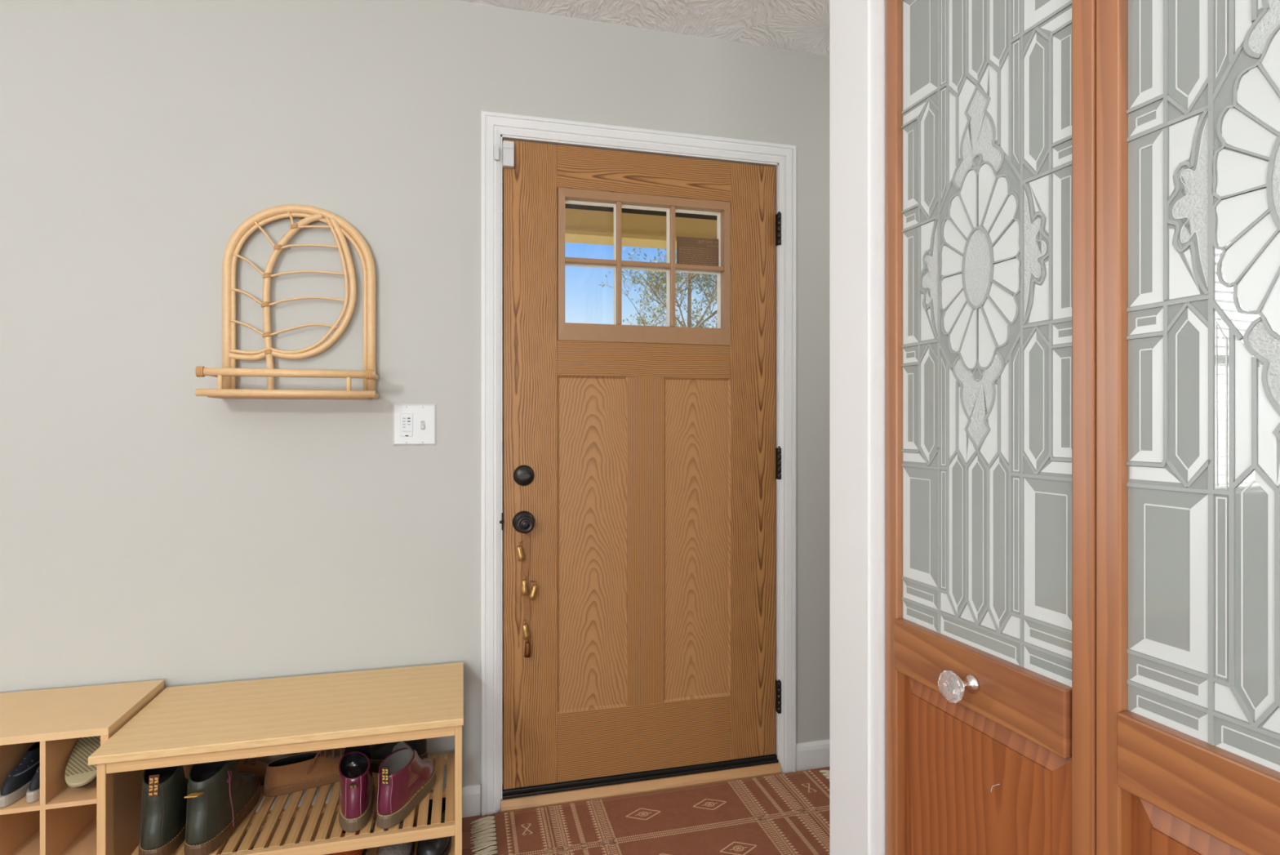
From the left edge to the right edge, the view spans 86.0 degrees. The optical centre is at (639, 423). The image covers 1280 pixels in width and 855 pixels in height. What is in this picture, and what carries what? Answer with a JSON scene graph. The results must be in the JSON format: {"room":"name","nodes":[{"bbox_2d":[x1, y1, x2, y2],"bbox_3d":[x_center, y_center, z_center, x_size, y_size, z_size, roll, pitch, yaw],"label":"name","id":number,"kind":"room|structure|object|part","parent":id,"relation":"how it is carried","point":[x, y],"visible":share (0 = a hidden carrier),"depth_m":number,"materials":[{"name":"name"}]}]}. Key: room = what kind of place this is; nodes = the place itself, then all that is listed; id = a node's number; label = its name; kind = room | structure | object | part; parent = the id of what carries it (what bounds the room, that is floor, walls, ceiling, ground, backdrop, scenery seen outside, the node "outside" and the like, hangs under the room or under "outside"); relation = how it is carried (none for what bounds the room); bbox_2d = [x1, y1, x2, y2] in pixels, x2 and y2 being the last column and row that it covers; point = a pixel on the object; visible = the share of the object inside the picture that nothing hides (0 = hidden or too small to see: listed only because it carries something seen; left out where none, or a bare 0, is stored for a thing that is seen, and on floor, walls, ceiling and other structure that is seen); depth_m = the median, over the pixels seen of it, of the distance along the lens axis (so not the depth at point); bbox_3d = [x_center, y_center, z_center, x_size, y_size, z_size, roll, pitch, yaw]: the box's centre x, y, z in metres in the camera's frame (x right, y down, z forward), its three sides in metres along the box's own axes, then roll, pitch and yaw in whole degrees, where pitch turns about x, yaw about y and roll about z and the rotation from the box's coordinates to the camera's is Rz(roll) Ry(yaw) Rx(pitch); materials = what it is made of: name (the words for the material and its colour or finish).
{"room":"entryway","nodes":[
{"label":"entryway","id":0,"kind":"room"},
{"bbox_2d":[0,0,830,812],"bbox_3d":[-1.283,-0.046,1.968,7.300,2.472,0.140,0,0,-14],"label":"wall","id":1,"kind":"structure","parent":0,"point":[152,528],"depth_m":1.96,"materials":[{"name":"paint"}]},
{"bbox_2d":[195,204,379,399],"bbox_3d":[-0.955,-0.345,1.898,0.436,0.555,0.157,0,0,-14],"label":"wall shelf","id":2,"kind":"object","parent":1,"relation":"attached to","point":[226,375],"visible":1,"depth_m":1.92,"materials":[{"name":"beige wicker"}]},
{"bbox_3d":[-1.097,-0.107,1.795,0.012,0.059,0.012,0,0,-14],"label":"rail post","id":3,"kind":"part","parent":2,"relation":"part of","materials":[{"name":"wood"}]},
{"bbox_3d":[-1.089,-0.192,1.917,0.106,0.033,0.018,0,0,-14],"label":"rod","id":4,"kind":"part","parent":2,"relation":"part of","materials":[{"name":"wicker"}]},
{"bbox_3d":[-1.087,-0.203,1.913,0.099,0.023,0.010,0,0,-14],"label":"rod","id":5,"kind":"part","parent":2,"relation":"part of","materials":[{"name":"wicker"}]},
{"bbox_3d":[-1.000,-0.267,1.934,0.278,0.045,0.007,0,0,-14],"label":"vein rod","id":6,"kind":"part","parent":2,"relation":"part of","materials":[{"name":"wicker"}]},
{"bbox_3d":[-0.939,-0.081,1.835,0.436,0.020,0.019,0,0,-14],"label":"rail","id":7,"kind":"part","parent":2,"relation":"part of","materials":[{"name":"wood"}]},
{"bbox_3d":[-0.987,-0.441,1.938,0.292,0.064,0.007,0,0,-14],"label":"vein rod","id":8,"kind":"part","parent":2,"relation":"part of","materials":[{"name":"wicker"}]},
{"bbox_3d":[-0.987,-0.352,1.938,0.301,0.048,0.007,0,0,-14],"label":"vein rod","id":9,"kind":"part","parent":2,"relation":"part of","materials":[{"name":"wicker"}]},
{"bbox_3d":[-0.939,-0.135,1.835,0.436,0.022,0.021,0,0,-14],"label":"rail","id":10,"kind":"part","parent":2,"relation":"part of","materials":[{"name":"wicker"}]},
{"bbox_3d":[-0.982,-0.338,1.945,0.157,0.525,0.018,0,0,-14],"label":"stem rod","id":11,"kind":"part","parent":2,"relation":"part of","materials":[{"name":"wicker"}]},
{"bbox_3d":[-0.969,-0.526,1.942,0.222,0.076,0.007,0,0,-14],"label":"vein rod","id":12,"kind":"part","parent":2,"relation":"part of","materials":[{"name":"wicker"}]},
{"bbox_3d":[-0.964,-0.337,1.952,0.356,0.522,0.012,0,0,-14],"label":"arch rod","id":13,"kind":"part","parent":2,"relation":"part of","materials":[{"name":"wicker"}]},
{"bbox_3d":[-0.943,-0.392,1.950,0.217,0.393,0.010,0,0,-14],"label":"rod","id":14,"kind":"part","parent":2,"relation":"part of","materials":[{"name":"wicker"}]},
{"bbox_3d":[-0.936,-0.574,1.951,0.122,0.046,0.007,0,0,-14],"label":"vein rod","id":15,"kind":"part","parent":2,"relation":"part of","materials":[{"name":"wicker"}]},
{"bbox_3d":[-0.932,-0.386,1.958,0.232,0.409,0.019,0,0,-14],"label":"rod","id":16,"kind":"part","parent":2,"relation":"part of","materials":[{"name":"wicker"}]},
{"bbox_3d":[-0.794,-0.107,1.873,0.012,0.059,0.012,0,0,-14],"label":"rail post","id":17,"kind":"part","parent":2,"relation":"part of","materials":[{"name":"wood"}]},
{"bbox_3d":[-0.759,-0.135,1.954,0.017,0.017,0.140,0,0,-14],"label":"rail","id":18,"kind":"part","parent":2,"relation":"part of","materials":[{"name":"wood"}]},
{"bbox_2d":[237,783,480,848],"bbox_3d":[-2.642,1.146,1.537,4.453,0.088,0.013,0,0,-14],"label":"baseboard","id":19,"kind":"structure","parent":1,"relation":"attached to","point":[471,794],"depth_m":2.08,"materials":[{"name":"white paint"}]},
{"bbox_2d":[392,403,435,445],"bbox_3d":[-0.671,0.004,2.045,0.124,0.124,0.017,0,0,-14],"label":"switch plate","id":20,"kind":"object","parent":1,"relation":"attached to","point":[412,424],"visible":1,"depth_m":2.05,"materials":[{"name":"white plastic"}]},
{"bbox_2d":[494,145,498,160],"bbox_3d":[-0.436,-0.823,2.091,0.013,0.044,0.011,0,0,-14],"label":"magnet","id":21,"kind":"object","parent":1,"relation":"attached to","point":[496,147],"visible":1,"depth_m":2.09,"materials":[{"name":"white plastic"}]},
{"bbox_2d":[480,110,795,815],"bbox_3d":[0.007,0.120,2.291,1.049,2.139,0.160,0,0,-14],"label":"trim","id":22,"kind":"structure","parent":1,"relation":"attached to","point":[495,127],"depth_m":2.15,"materials":[{"name":"white paint"}]},
{"bbox_3d":[-0.426,0.301,2.115,0.015,0.053,0.028,0,0,-14],"label":"strike plate","id":23,"kind":"part","parent":22,"relation":"part of","materials":[{"name":"black metal"}]},
{"bbox_2d":[502,139,781,789],"bbox_3d":[0.030,0.133,2.225,0.927,2.020,0.118,0,0,-14],"label":"door","id":24,"kind":"structure","parent":1,"relation":"in","point":[641,464],"depth_m":2.22,"materials":[{"name":"brown wood"}]},
{"bbox_2d":[502,140,514,168],"bbox_3d":[-0.405,-0.826,2.111,0.034,0.077,0.024,0,0,-14],"label":"sensor","id":25,"kind":"object","parent":24,"relation":"attached to","point":[508,146],"visible":1,"depth_m":2.10,"materials":[{"name":"white plastic"}]},
{"bbox_3d":[-0.353,0.306,2.103,0.069,0.069,0.067,0,0,-14],"label":"knob","id":26,"kind":"part","parent":24,"relation":"part of","materials":[{"name":"black metal"}]},
{"bbox_2d":[515,533,537,657],"bbox_3d":[-0.349,0.503,2.120,0.065,0.430,0.027,0,0,-14],"label":"bells","id":27,"kind":"object","parent":24,"relation":"hanging from","point":[524,556],"visible":0.82,"depth_m":2.13,"materials":[{"name":"gold metal"}]},
{"bbox_3d":[-0.156,0.381,2.211,0.226,1.064,0.044,0,0,-14],"label":"sunk panel","id":28,"kind":"part","parent":24,"relation":"part of","materials":[{"name":"brown wood"}]},
{"bbox_2d":[564,200,720,328],"bbox_3d":[0.012,-0.515,2.271,0.568,0.431,0.020,0,0,-14],"label":"grille","id":29,"kind":"object","parent":24,"relation":"attached to","point":[588,202],"depth_m":2.28,"materials":[{"name":"brown"}]},
{"bbox_3d":[0.017,-0.810,2.256,0.583,0.133,0.044,0,0,-14],"label":"rail","id":30,"kind":"part","parent":24,"relation":"part of","materials":[{"name":"brown wood"}]},
{"bbox_3d":[0.017,-0.206,2.256,0.583,0.111,0.044,0,0,-14],"label":"lock rail","id":31,"kind":"part","parent":24,"relation":"part of","materials":[{"name":"brown wood"}]},
{"bbox_3d":[0.017,-0.502,2.253,0.579,0.480,0.049,0,0,-14],"label":"lite frame","id":32,"kind":"part","parent":24,"relation":"part of","materials":[{"name":"brown wood"}]},
{"bbox_3d":[0.017,1.022,2.256,0.583,0.217,0.044,0,0,-14],"label":"rail","id":33,"kind":"part","parent":24,"relation":"part of","materials":[{"name":"brown wood"}]},
{"bbox_3d":[0.186,0.381,2.300,0.234,1.064,0.044,0,0,-14],"label":"sunk panel","id":34,"kind":"part","parent":24,"relation":"part of","materials":[{"name":"brown wood"}]},
{"bbox_2d":[676,235,718,266],"bbox_3d":[0.194,-0.576,2.303,0.148,0.093,0.002,0,0,-14],"label":"notice","id":35,"kind":"object","parent":24,"relation":"attached to","point":[690,251],"visible":0.99,"depth_m":2.30,"materials":[{"name":"brown"}]},
{"bbox_2d":[679,246,716,265],"bbox_3d":[0.195,-0.561,2.303,0.134,0.053,0.001,0,0,-14],"label":"print","id":36,"kind":"object","parent":35,"relation":"attached to","point":[679,246],"depth_m":2.30},
{"bbox_2d":[795,738,830,770],"bbox_3d":[1.401,1.146,2.582,1.794,0.088,0.013,0,0,-14],"label":"baseboard","id":37,"kind":"structure","parent":1,"relation":"attached to","point":[816,753],"depth_m":2.37,"materials":[{"name":"white paint"}]},
{"bbox_2d":[235,766,830,854],"bbox_3d":[-0.596,1.250,-0.693,7.300,0.120,5.356,0,0,-14],"label":"floor","id":38,"kind":"structure","parent":0,"point":[466,825],"depth_m":1.99,"materials":[{"name":"red wood"}]},
{"bbox_2d":[0,679,164,854],"bbox_3d":[-1.583,0.945,1.644,0.666,0.491,0.306,0,0,-14],"label":"cubby","id":39,"kind":"object","parent":38,"relation":"on","point":[63,821],"visible":0.72,"depth_m":1.63,"materials":[{"name":"brown wood"}]},
{"bbox_2d":[0,741,39,807],"bbox_3d":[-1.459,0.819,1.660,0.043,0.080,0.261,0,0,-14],"label":"sneaker","id":40,"kind":"object","parent":39,"relation":"on","point":[15,786],"visible":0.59,"depth_m":1.58,"materials":[{"name":"blue"}]},
{"bbox_2d":[26,765,39,802],"bbox_3d":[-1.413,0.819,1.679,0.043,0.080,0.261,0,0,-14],"label":"sneaker","id":41,"kind":"object","parent":39,"relation":"on","point":[33,793],"visible":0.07,"depth_m":1.56,"materials":[{"name":"blue fabric"}]},
{"bbox_2d":[0,778,96,814],"bbox_3d":[-1.583,0.866,1.642,0.634,0.011,0.300,0,0,-14],"label":"shelf","id":42,"kind":"object","parent":39,"relation":"attached to","point":[64,795],"depth_m":1.57,"materials":[{"name":"brown wood"}]},
{"bbox_2d":[11,816,96,854],"bbox_3d":[-1.583,1.016,1.642,0.634,0.011,0.300,0,0,-14],"label":"shelf","id":43,"kind":"object","parent":39,"relation":"attached to","point":[83,842],"depth_m":1.65,"materials":[{"name":"brown wood"}]},
{"bbox_2d":[64,735,100,787],"bbox_3d":[-1.326,0.785,1.683,0.094,0.123,0.226,0,0,-17],"label":"sandal","id":44,"kind":"object","parent":39,"relation":"on","point":[77,774],"visible":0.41,"depth_m":1.62,"materials":[{"name":"brown rubber"}]},
{"bbox_2d":[88,662,463,854],"bbox_3d":[-0.860,0.954,1.773,0.784,0.472,0.408,0,0,-14],"label":"bench","id":45,"kind":"object","parent":38,"relation":"on","point":[206,722],"visible":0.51,"depth_m":1.68,"materials":[{"name":"brown wood"}]},
{"bbox_3d":[-1.176,0.963,1.510,0.017,0.454,0.036,0,0,-14],"label":"leg","id":46,"kind":"part","parent":45,"relation":"part of","materials":[{"name":"brown wood"}]},
{"bbox_2d":[138,764,187,854],"bbox_3d":[-1.136,0.882,1.669,0.101,0.198,0.296,0,0,-16],"label":"boot","id":47,"kind":"object","parent":45,"relation":"on","point":[163,805],"visible":0.67,"depth_m":1.56,"materials":[{"name":"green leather"}]},
{"bbox_2d":[184,759,260,854],"bbox_3d":[-1.014,0.881,1.683,0.117,0.200,0.316,0,0,-11],"label":"boot","id":48,"kind":"object","parent":45,"relation":"on","point":[220,797],"visible":0.96,"depth_m":1.59,"materials":[{"name":"green leather"}]},
{"bbox_2d":[182,756,266,785],"bbox_3d":[-1.127,0.927,1.872,0.234,0.109,0.108,0,0,-16],"label":"shoe","id":49,"kind":"object","parent":45,"relation":"on","point":[256,766],"visible":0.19,"depth_m":1.86,"materials":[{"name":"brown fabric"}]},
{"bbox_2d":[262,747,342,796],"bbox_3d":[-0.901,0.927,1.881,0.234,0.109,0.108,0,0,-36],"label":"shoe","id":50,"kind":"object","parent":45,"relation":"on","point":[299,771],"visible":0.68,"depth_m":1.84,"materials":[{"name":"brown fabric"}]},
{"bbox_3d":[-0.902,1.128,1.951,0.734,0.026,0.018,0,0,-14],"label":"shelf rail","id":51,"kind":"part","parent":45,"relation":"part of","materials":[{"name":"brown wood"}]},
{"bbox_3d":[-0.810,0.995,1.597,0.734,0.026,0.018,0,0,-14],"label":"shelf rail","id":52,"kind":"part","parent":45,"relation":"part of","materials":[{"name":"brown wood"}]},
{"bbox_3d":[-0.857,1.000,1.776,0.734,0.016,0.018,0,0,-14],"label":"shelf rail","id":53,"kind":"part","parent":45,"relation":"part of","materials":[{"name":"brown wood"}]},
{"bbox_2d":[328,829,371,854],"bbox_3d":[-0.751,1.079,1.779,0.085,0.068,0.251,0,0,-10],"label":"sneaker","id":54,"kind":"object","parent":45,"relation":"on","point":[358,851],"visible":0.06,"depth_m":1.72,"materials":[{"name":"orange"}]},
{"bbox_2d":[338,744,374,831],"bbox_3d":[-0.731,0.891,1.765,0.088,0.180,0.251,0,0,-17],"label":"boot","id":55,"kind":"object","parent":45,"relation":"on","point":[357,783],"visible":0.98,"depth_m":1.68,"materials":[{"name":"leather"}]},
{"bbox_2d":[377,818,414,854],"bbox_3d":[-0.640,1.079,1.809,0.091,0.070,0.246,0,0,-16],"label":"slipper","id":56,"kind":"object","parent":45,"relation":"on","point":[403,848],"visible":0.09,"depth_m":1.73,"materials":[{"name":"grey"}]},
{"bbox_2d":[368,737,427,772],"bbox_3d":[-0.707,0.905,1.974,0.186,0.152,0.083,0,0,-9],"label":"boot","id":57,"kind":"object","parent":45,"relation":"on","point":[380,752],"visible":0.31,"depth_m":1.94,"materials":[{"name":"leather"}]},
{"bbox_2d":[376,740,435,828],"bbox_3d":[-0.606,0.900,1.788,0.088,0.162,0.256,0,0,4],"label":"boot","id":58,"kind":"object","parent":45,"relation":"on","point":[406,778],"visible":0.99,"depth_m":1.72,"materials":[{"name":"leather"}]},
{"bbox_3d":[-0.902,0.995,1.951,0.734,0.026,0.018,0,0,-14],"label":"shelf rail","id":59,"kind":"part","parent":45,"relation":"part of","materials":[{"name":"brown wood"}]},
{"bbox_2d":[416,796,451,854],"bbox_3d":[-0.549,1.079,1.838,0.087,0.068,0.246,0,0,-14],"label":"clog","id":60,"kind":"object","parent":45,"relation":"on","point":[437,846],"visible":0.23,"depth_m":1.76,"materials":[{"name":"black leather"}]},
{"bbox_3d":[-0.449,0.963,1.698,0.017,0.454,0.036,0,0,-14],"label":"leg","id":61,"kind":"part","parent":45,"relation":"part of","materials":[{"name":"brown wood"}]},
{"bbox_2d":[502,754,778,799],"bbox_3d":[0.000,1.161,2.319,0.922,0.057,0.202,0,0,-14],"label":"door sweep","id":62,"kind":"object","parent":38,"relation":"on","point":[772,758],"visible":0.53,"depth_m":2.22,"materials":[{"name":"black rubber"}]},
{"bbox_2d":[500,761,781,812],"bbox_3d":[0.025,1.171,2.216,0.931,0.037,0.018,0,0,-14],"label":"threshold","id":63,"kind":"object","parent":38,"relation":"on","point":[630,788],"visible":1,"depth_m":2.20,"materials":[{"name":"brown wood"}]},
{"bbox_2d":[470,768,830,854],"bbox_3d":[0.172,1.184,1.867,1.224,0.011,0.721,0,0,-14],"label":"rug","id":64,"kind":"object","parent":38,"relation":"on","point":[787,813],"visible":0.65,"depth_m":2.03,"materials":[{"name":"red fabric"}]},
{"bbox_2d":[455,0,830,56],"bbox_3d":[-0.588,-1.342,-0.722,7.700,0.120,5.696,0,0,-14],"label":"ceiling","id":65,"kind":"structure","parent":0,"point":[797,25],"depth_m":2.17,"materials":[{"name":"white paint"}]},
{"bbox_3d":[1.996,-0.046,-0.573,2.221,2.472,4.615,0,0,-14],"label":"wall","id":66,"kind":"structure","parent":0,"visible":0},
{"bbox_2d":[830,0,870,854],"bbox_3d":[0.378,-0.046,1.227,0.016,2.472,0.115,0,0,-17],"label":"trim","id":67,"kind":"structure","parent":66,"relation":"attached to","point":[850,20],"depth_m":1.22,"materials":[{"name":"white paint"}]},
{"bbox_2d":[870,0,885,854],"bbox_3d":[0.451,-0.046,1.177,0.115,2.472,0.023,0,0,-17],"label":"trim","id":68,"kind":"structure","parent":66,"relation":"attached to","point":[877,7],"depth_m":1.15,"materials":[{"name":"white paint"}]},
{"bbox_2d":[885,0,1096,854],"bbox_3d":[0.455,0.168,0.965,0.084,2.020,0.376,0,0,-17],"label":"door","id":69,"kind":"structure","parent":66,"relation":"in","point":[991,104],"depth_m":0.95,"materials":[{"name":"brown wood"}]},
{"bbox_3d":[0.429,0.361,0.946,0.024,0.043,0.043,0,0,-17],"label":"crystal knob","id":70,"kind":"part","parent":69,"relation":"part of","materials":[{"name":"white"}]},
{"bbox_3d":[0.475,0.359,0.973,0.032,0.082,0.315,0,0,-17],"label":"lock rail","id":71,"kind":"part","parent":69,"relation":"part of","materials":[{"name":"brown wood"}]},
{"bbox_3d":[0.478,-0.220,0.970,0.005,1.080,0.322,0,0,-17],"label":"art glass pane","id":72,"kind":"part","parent":69,"relation":"part of","materials":[{"name":"grey glass"}]},
{"bbox_3d":[0.475,0.728,0.971,0.014,0.663,0.320,0,0,-17],"label":"raised panel","id":73,"kind":"part","parent":69,"relation":"part of","materials":[{"name":"brown wood"}]},
{"bbox_2d":[1096,0,1279,854],"bbox_3d":[0.590,0.168,0.610,0.037,2.020,0.376,0,0,-17],"label":"door","id":74,"kind":"structure","parent":66,"relation":"in","point":[1188,91],"depth_m":0.70,"materials":[{"name":"brown wood"}]},
{"bbox_3d":[0.587,0.728,0.610,0.014,0.663,0.320,0,0,-17],"label":"raised panel","id":75,"kind":"part","parent":74,"relation":"part of","materials":[{"name":"brown wood"}]},
{"bbox_3d":[0.586,0.359,0.612,0.032,0.082,0.315,0,0,-17],"label":"lock rail","id":76,"kind":"part","parent":74,"relation":"part of","materials":[{"name":"brown wood"}]},
{"label":"outside","id":77,"kind":"structure","parent":0,"visible":0},
{"bbox_3d":[-6.182,1.465,31.916,64.000,0.150,55.104,0,0,-14],"label":"ground","id":78,"kind":"structure","parent":77,"visible":0},
{"bbox_2d":[598,247,716,328],"bbox_3d":[1.061,-1.403,11.952,3.265,5.588,3.211,0,0,19],"label":"tree","id":79,"kind":"object","parent":78,"relation":"on","point":[658,287],"visible":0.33,"depth_m":11.65,"materials":[{"name":"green plant"}]},
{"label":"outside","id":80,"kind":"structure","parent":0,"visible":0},
{"bbox_2d":[564,208,716,249],"bbox_3d":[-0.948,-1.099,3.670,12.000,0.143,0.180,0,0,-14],"label":"porch ceiling","id":81,"kind":"structure","parent":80,"point":[581,226],"depth_m":3.84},
{"bbox_3d":[-0.948,-1.046,3.670,12.000,0.039,0.180,0,0,-14],"label":"moulding","id":82,"kind":"part","parent":81,"relation":"part of","materials":[{"name":"beige wood"}]},
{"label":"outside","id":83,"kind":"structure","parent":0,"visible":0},
{"bbox_2d":[564,203,716,220],"bbox_3d":[-0.948,-1.290,3.670,12.000,0.240,0.100,0,0,-14],"label":"soffit","id":84,"kind":"structure","parent":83,"point":[566,206],"depth_m":3.86,"materials":[{"name":"brown"}]}
]}

